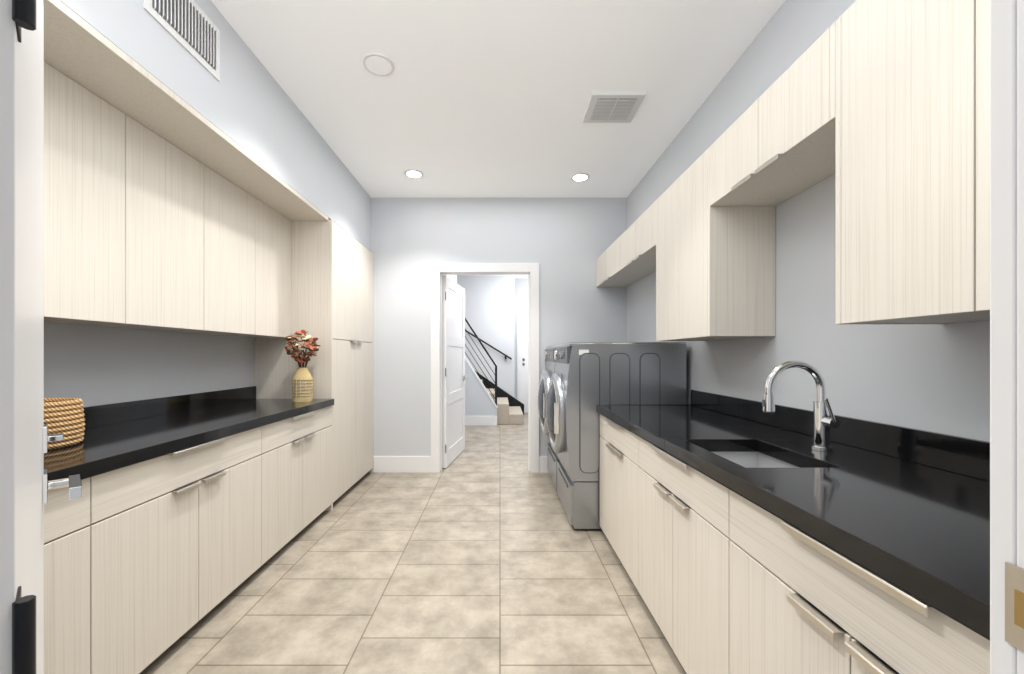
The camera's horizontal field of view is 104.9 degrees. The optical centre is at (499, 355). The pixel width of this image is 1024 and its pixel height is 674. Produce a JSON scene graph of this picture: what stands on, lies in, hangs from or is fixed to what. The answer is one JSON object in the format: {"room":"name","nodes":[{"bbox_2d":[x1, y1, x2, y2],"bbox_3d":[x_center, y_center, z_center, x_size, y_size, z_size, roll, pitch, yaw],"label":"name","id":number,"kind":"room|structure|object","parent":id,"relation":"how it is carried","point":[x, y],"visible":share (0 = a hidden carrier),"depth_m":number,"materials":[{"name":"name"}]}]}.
{"room":"laundry room","nodes":[
{"label":"laundry room","id":0,"kind":"room"},
{"bbox_2d":[44,322,253,406],"bbox_3d":[-2.013,-0.220,2.261,0.120,2.900,4.028,0,0,0],"label":"wall","id":1,"kind":"structure","parent":0,"point":[88,365],"depth_m":2.11,"materials":[{"name":"paint"}]},
{"bbox_2d":[44,48,130,323],"bbox_3d":[-1.802,-0.630,1.509,0.297,0.936,0.460,0,0,0],"label":"upper cabinet","id":2,"kind":"object","parent":1,"relation":"attached to","point":[87,127],"depth_m":1.57,"materials":[{"name":"brown wood"}]},
{"bbox_2d":[103,108,206,327],"bbox_3d":[-1.802,-0.630,1.969,0.297,0.936,0.460,0,0,0],"label":"upper cabinet","id":3,"kind":"object","parent":1,"relation":"attached to","point":[166,208],"depth_m":1.95,"materials":[{"name":"brown wood"}]},
{"bbox_2d":[155,160,258,335],"bbox_3d":[-1.802,-0.630,2.429,0.297,0.936,0.460,0,0,0],"label":"upper cabinet","id":4,"kind":"object","parent":1,"relation":"attached to","point":[232,205],"depth_m":2.42,"materials":[{"name":"brown wood"}]},
{"bbox_2d":[259,192,294,335],"bbox_3d":[-1.802,-0.630,2.889,0.297,0.936,0.460,0,0,0],"label":"upper cabinet","id":5,"kind":"object","parent":1,"relation":"attached to","point":[274,221],"depth_m":2.89,"materials":[{"name":"brown wood"}]},
{"bbox_2d":[139,413,686,673],"bbox_3d":[-0.306,1.280,3.745,3.693,0.100,9.890,0,0,0],"label":"floor","id":6,"kind":"structure","parent":0,"point":[479,554],"depth_m":2.04,"materials":[{"name":"tile"}]},
{"bbox_2d":[44,475,99,673],"bbox_3d":[-1.642,0.811,0.824,0.618,0.838,0.919,0,0,0],"label":"base cabinet","id":7,"kind":"object","parent":6,"relation":"on","point":[72,526],"depth_m":1.23,"materials":[{"name":"brown wood"}]},
{"bbox_2d":[100,426,263,673],"bbox_3d":[-1.642,0.811,1.742,0.618,0.838,0.918,0,0,0],"label":"base cabinet","id":8,"kind":"object","parent":6,"relation":"on","point":[147,562],"depth_m":1.61,"materials":[{"name":"brown wood"}]},
{"bbox_2d":[44,386,333,480],"bbox_3d":[-1.632,0.315,1.742,0.638,0.150,2.754,0,0,0],"label":"countertop","id":9,"kind":"structure","parent":8,"relation":"on","point":[121,435],"depth_m":1.92,"materials":[{"name":"black stone"}]},
{"bbox_2d":[44,398,84,449],"bbox_3d":[-1.740,0.254,1.460,0.279,0.171,0.279,0,0,0],"label":"wicker basket","id":10,"kind":"object","parent":9,"relation":"on","point":[65,417],"visible":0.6,"depth_m":1.46,"materials":[{"name":"beige wicker"}]},
{"bbox_2d":[285,330,319,401],"bbox_3d":[-1.470,0.073,2.927,0.239,0.532,0.241,0,0,0],"label":"vase","id":11,"kind":"object","parent":9,"relation":"on","point":[302,385],"visible":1,"depth_m":2.89,"materials":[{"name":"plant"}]},
{"bbox_2d":[264,406,331,562],"bbox_3d":[-1.642,0.811,2.661,0.618,0.838,0.919,0,0,0],"label":"base cabinet","id":12,"kind":"object","parent":6,"relation":"on","point":[297,449],"depth_m":2.55,"materials":[{"name":"brown wood"}]},
{"bbox_2d":[254,220,373,510],"bbox_3d":[-1.631,0.075,3.636,0.640,2.310,1.033,0,0,0],"label":"tall cabinet","id":13,"kind":"object","parent":6,"relation":"on","point":[332,286],"visible":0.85,"depth_m":3.19,"materials":[{"name":"brown wood"}]},
{"bbox_2d":[480,379,522,423],"bbox_3d":[-0.750,0.398,7.590,2.340,1.665,1.099,0,0,0],"label":"stairs","id":14,"kind":"object","parent":6,"relation":"on","point":[507,413],"visible":0.08,"depth_m":7.04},
{"bbox_2d":[538,345,559,490],"bbox_3d":[0.833,0.568,3.785,0.935,1.325,0.696,0,0,0],"label":"washing machine","id":15,"kind":"object","parent":6,"relation":"on","point":[543,390],"visible":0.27,"depth_m":3.66,"materials":[{"name":"metal"}]},
{"bbox_2d":[546,342,686,529],"bbox_3d":[0.833,0.568,3.085,0.935,1.325,0.696,0,0,0],"label":"washing machine","id":16,"kind":"object","parent":6,"relation":"on","point":[586,378],"visible":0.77,"depth_m":2.75,"materials":[{"name":"metal"}]},
{"bbox_2d":[600,414,635,586],"bbox_3d":[1.014,0.811,2.340,0.650,0.838,0.770,0,0,0],"label":"base cabinet","id":17,"kind":"object","parent":6,"relation":"on","point":[617,444],"depth_m":2.27,"materials":[{"name":"brown wood"}]},
{"bbox_2d":[636,435,719,673],"bbox_3d":[1.014,0.811,1.570,0.650,0.838,0.770,0,0,0],"label":"base cabinet","id":18,"kind":"object","parent":6,"relation":"on","point":[678,506],"depth_m":1.50,"materials":[{"name":"brown wood"}]},
{"bbox_2d":[720,484,989,673],"bbox_3d":[1.014,0.811,0.775,0.650,0.838,0.820,0,0,0],"label":"base cabinet","id":19,"kind":"object","parent":6,"relation":"on","point":[724,579],"depth_m":0.86,"materials":[{"name":"brown wood"}]},
{"bbox_2d":[597,390,989,639],"bbox_3d":[1.004,0.405,1.545,0.672,0.339,2.364,0,0,0],"label":"countertop","id":20,"kind":"structure","parent":19,"relation":"on","point":[906,509],"depth_m":1.07,"materials":[{"name":"black stone"}]},
{"bbox_2d":[762,360,839,451],"bbox_3d":[1.069,0.177,1.403,0.241,0.324,0.094,0,0,0],"label":"gooseneck faucet","id":21,"kind":"object","parent":20,"relation":"on","point":[823,422],"visible":1,"depth_m":1.41,"materials":[{"name":"silver metal"}]},
{"bbox_2d":[447,275,456,282],"bbox_3d":[-0.810,-0.220,5.607,0.100,2.900,2.665,0,0,0],"label":"wall","id":22,"kind":"structure","parent":0,"point":[453,277],"depth_m":6.43,"materials":[{"name":"paint"}]},
{"bbox_2d":[465,360,496,415],"bbox_3d":[-0.405,0.530,6.990,0.710,1.401,0.100,0,0,0],"label":"wall","id":23,"kind":"structure","parent":0,"point":[478,401],"depth_m":6.94,"materials":[{"name":"paint"}]},
{"bbox_2d":[465,357,497,425],"bbox_3d":[-0.405,0.521,6.989,0.729,1.419,0.128,0,0,0],"label":"trim","id":24,"kind":"structure","parent":23,"relation":"on","point":[480,420],"depth_m":6.92,"materials":[{"name":"white wood"}]},
{"bbox_2d":[465,318,496,404],"bbox_3d":[-0.410,0.176,6.990,0.727,2.108,0.040,0,0,0],"label":"bars","id":25,"kind":"object","parent":24,"relation":"on","point":[488,354],"visible":0.71,"depth_m":6.98,"materials":[{"name":"metal"}]},
{"bbox_2d":[459,275,513,396],"bbox_3d":[-0.280,-0.220,8.201,1.160,2.900,0.078,0,0,0],"label":"wall","id":26,"kind":"structure","parent":0,"point":[489,308],"depth_m":8.16,"materials":[{"name":"paint"}]},
{"bbox_2d":[465,330,511,358],"bbox_3d":[-0.260,-0.240,8.121,1.018,0.649,0.077,0,0,0],"label":"stair handrail","id":27,"kind":"object","parent":26,"relation":"attached to","point":[506,356],"visible":0.78,"depth_m":8.09,"materials":[{"name":"black metal"}]},
{"bbox_2d":[475,371,523,414],"bbox_3d":[-0.710,0.287,8.151,2.420,1.885,0.020,0,0,0],"label":"skirt","id":28,"kind":"object","parent":26,"relation":"attached to","point":[512,401],"visible":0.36,"depth_m":8.14,"materials":[{"name":"metal"}]},
{"bbox_2d":[211,0,784,277],"bbox_3d":[-0.227,-1.720,4.419,3.853,0.100,8.342,0,0,0],"label":"ceiling","id":29,"kind":"structure","parent":0,"point":[478,99],"depth_m":2.38,"materials":[{"name":"paint"}]},
{"bbox_2d":[60,0,370,250],"bbox_3d":[-1.656,-1.385,2.259,0.592,0.569,3.790,0,0,0],"label":"soffit","id":30,"kind":"structure","parent":29,"relation":"attached to","point":[247,104],"depth_m":2.10,"materials":[{"name":"paint"}]},
{"bbox_2d":[143,0,219,80],"bbox_3d":[-1.349,-1.448,1.700,0.022,0.245,0.400,0,0,0],"label":"air vent register","id":31,"kind":"object","parent":30,"relation":"attached to","point":[191,28],"visible":1,"depth_m":1.72,"materials":[{"name":"white plastic"}]},
{"bbox_2d":[363,52,393,75],"bbox_3d":[-0.694,-1.663,2.250,0.170,0.013,0.170,0,0,0],"label":"detector","id":32,"kind":"object","parent":29,"relation":"attached to","point":[378,64],"visible":0.98,"depth_m":2.24,"materials":[{"name":"white plastic"}]},
{"bbox_2d":[404,169,422,178],"bbox_3d":[-0.790,-1.666,3.610,0.174,0.010,0.174,0,0,0],"label":"recessed light","id":33,"kind":"object","parent":29,"relation":"in","point":[415,174],"visible":1,"depth_m":3.61,"materials":[{"name":"white plastic"}]},
{"bbox_2d":[571,173,589,181],"bbox_3d":[0.750,-1.666,3.680,0.174,0.010,0.174,0,0,0],"label":"recessed light","id":34,"kind":"object","parent":29,"relation":"in","point":[580,177],"visible":1,"depth_m":3.67,"materials":[{"name":"white plastic"}]},
{"bbox_2d":[583,92,645,122],"bbox_3d":[0.756,-1.656,2.640,0.340,0.026,0.300,0,0,0],"label":"ceiling vent","id":35,"kind":"object","parent":29,"relation":"in","point":[612,107],"visible":1,"depth_m":2.61,"materials":[{"name":"white plastic"}]},
{"bbox_2d":[371,198,626,455],"bbox_3d":[-0.306,-0.220,4.215,3.293,2.900,0.120,0,0,0],"label":"wall","id":36,"kind":"structure","parent":0,"point":[565,243],"depth_m":4.16,"materials":[{"name":"paint"}]},
{"bbox_2d":[374,456,430,472],"bbox_3d":[-1.031,1.145,4.147,0.601,0.170,0.015,0,0,0],"label":"baseboard","id":37,"kind":"structure","parent":36,"relation":"attached to","point":[402,464],"depth_m":4.14,"materials":[{"name":"white wood"}]},
{"bbox_2d":[442,275,468,467],"bbox_3d":[-0.518,0.173,4.717,0.224,2.098,0.908,0,0,0],"label":"door","id":38,"kind":"structure","parent":36,"relation":"in","point":[454,378],"depth_m":4.57,"materials":[{"name":"white wood"}]},
{"bbox_2d":[431,263,538,472],"bbox_3d":[-0.159,0.128,4.215,1.141,2.205,0.160,0,0,0],"label":"door frame","id":39,"kind":"structure","parent":36,"relation":"attached to","point":[439,270],"depth_m":4.13,"materials":[{"name":"white wood"}]},
{"bbox_2d":[539,456,548,472],"bbox_3d":[0.861,1.145,4.147,0.896,0.170,0.015,0,0,0],"label":"baseboard","id":40,"kind":"structure","parent":36,"relation":"attached to","point":[542,459],"depth_m":4.14,"materials":[{"name":"white wood"}]},
{"bbox_2d":[514,278,527,398],"bbox_3d":[0.355,-0.220,8.540,2.430,2.900,0.100,0,0,0],"label":"wall","id":41,"kind":"structure","parent":0,"point":[520,293],"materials":[{"name":"paint"}]},
{"bbox_2d":[517,309,527,412],"bbox_3d":[0.855,0.115,8.480,0.970,2.230,0.020,0,0,0],"label":"door","id":42,"kind":"structure","parent":41,"relation":"attached to","point":[522,354],"depth_m":8.47,"materials":[{"name":"white wood"}]},
{"bbox_2d":[627,0,989,441],"bbox_3d":[1.400,-0.220,2.261,0.120,2.900,4.028,0,0,0],"label":"wall","id":43,"kind":"structure","parent":0,"point":[932,377],"depth_m":1.71,"materials":[{"name":"paint"}]},
{"bbox_2d":[596,253,635,284],"bbox_3d":[1.177,-0.879,3.956,0.322,0.268,0.393,0,0,0],"label":"upper cabinet","id":44,"kind":"object","parent":43,"relation":"attached to","point":[600,261],"depth_m":3.96,"materials":[{"name":"brown wood"}]},
{"bbox_2d":[604,241,655,280],"bbox_3d":[1.177,-0.879,3.560,0.322,0.268,0.399,0,0,0],"label":"upper cabinet","id":45,"kind":"object","parent":43,"relation":"attached to","point":[611,273],"depth_m":3.59,"materials":[{"name":"brown wood"}]},
{"bbox_2d":[616,225,655,268],"bbox_3d":[1.177,-0.879,3.160,0.322,0.268,0.400,0,0,0],"label":"upper cabinet","id":46,"kind":"object","parent":43,"relation":"attached to","point":[627,257],"depth_m":3.20,"materials":[{"name":"brown wood"}]},
{"bbox_2d":[632,201,655,260],"bbox_3d":[1.177,-0.879,2.764,0.322,0.268,0.392,0,0,0],"label":"upper cabinet","id":47,"kind":"object","parent":43,"relation":"attached to","point":[644,228],"depth_m":2.79,"materials":[{"name":"brown wood"}]},
{"bbox_2d":[656,147,774,340],"bbox_3d":[1.177,-0.555,2.238,0.321,0.920,0.656,0,0,0],"label":"upper cabinet","id":48,"kind":"object","parent":43,"relation":"attached to","point":[715,272],"visible":0.92,"depth_m":1.92,"materials":[{"name":"brown wood"}]},
{"bbox_2d":[710,22,835,205],"bbox_3d":[1.167,-0.861,1.552,0.343,0.308,0.712,0,0,0],"label":"upper cabinet","id":49,"kind":"object","parent":43,"relation":"attached to","point":[774,144],"visible":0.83,"depth_m":1.48,"materials":[{"name":"brown wood"}]},
{"bbox_2d":[836,0,989,323],"bbox_3d":[1.177,-0.555,0.779,0.321,0.920,0.830,0,0,0],"label":"upper cabinet","id":50,"kind":"object","parent":43,"relation":"attached to","point":[912,161],"visible":0.94,"depth_m":0.97,"materials":[{"name":"brown wood"}]},
{"bbox_3d":[-0.307,-0.220,0.305,3.293,2.900,0.115,0,0,0],"label":"wall","id":51,"kind":"structure","parent":0,"visible":0},
{"bbox_2d":[0,0,81,673],"bbox_3d":[-0.831,0.173,0.688,0.700,2.098,0.634,0,0,0],"label":"door","id":52,"kind":"structure","parent":51,"relation":"in","point":[26,485],"depth_m":0.45,"materials":[{"name":"white wood"}]},
{"bbox_2d":[990,0,1023,673],"bbox_3d":[0.035,0.128,0.315,1.070,2.205,0.135,0,0,0],"label":"door frame","id":53,"kind":"structure","parent":51,"relation":"attached to","point":[1006,280],"depth_m":0.37,"materials":[{"name":"white wood"}]},
{"bbox_2d":[1005,562,1023,650],"bbox_3d":[0.473,0.230,0.352,0.003,0.074,0.034,0,0,0],"label":"strike plate","id":54,"kind":"object","parent":53,"relation":"attached to","point":[1014,605],"visible":1,"depth_m":0.36,"materials":[{"name":"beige metal"}]}
]}

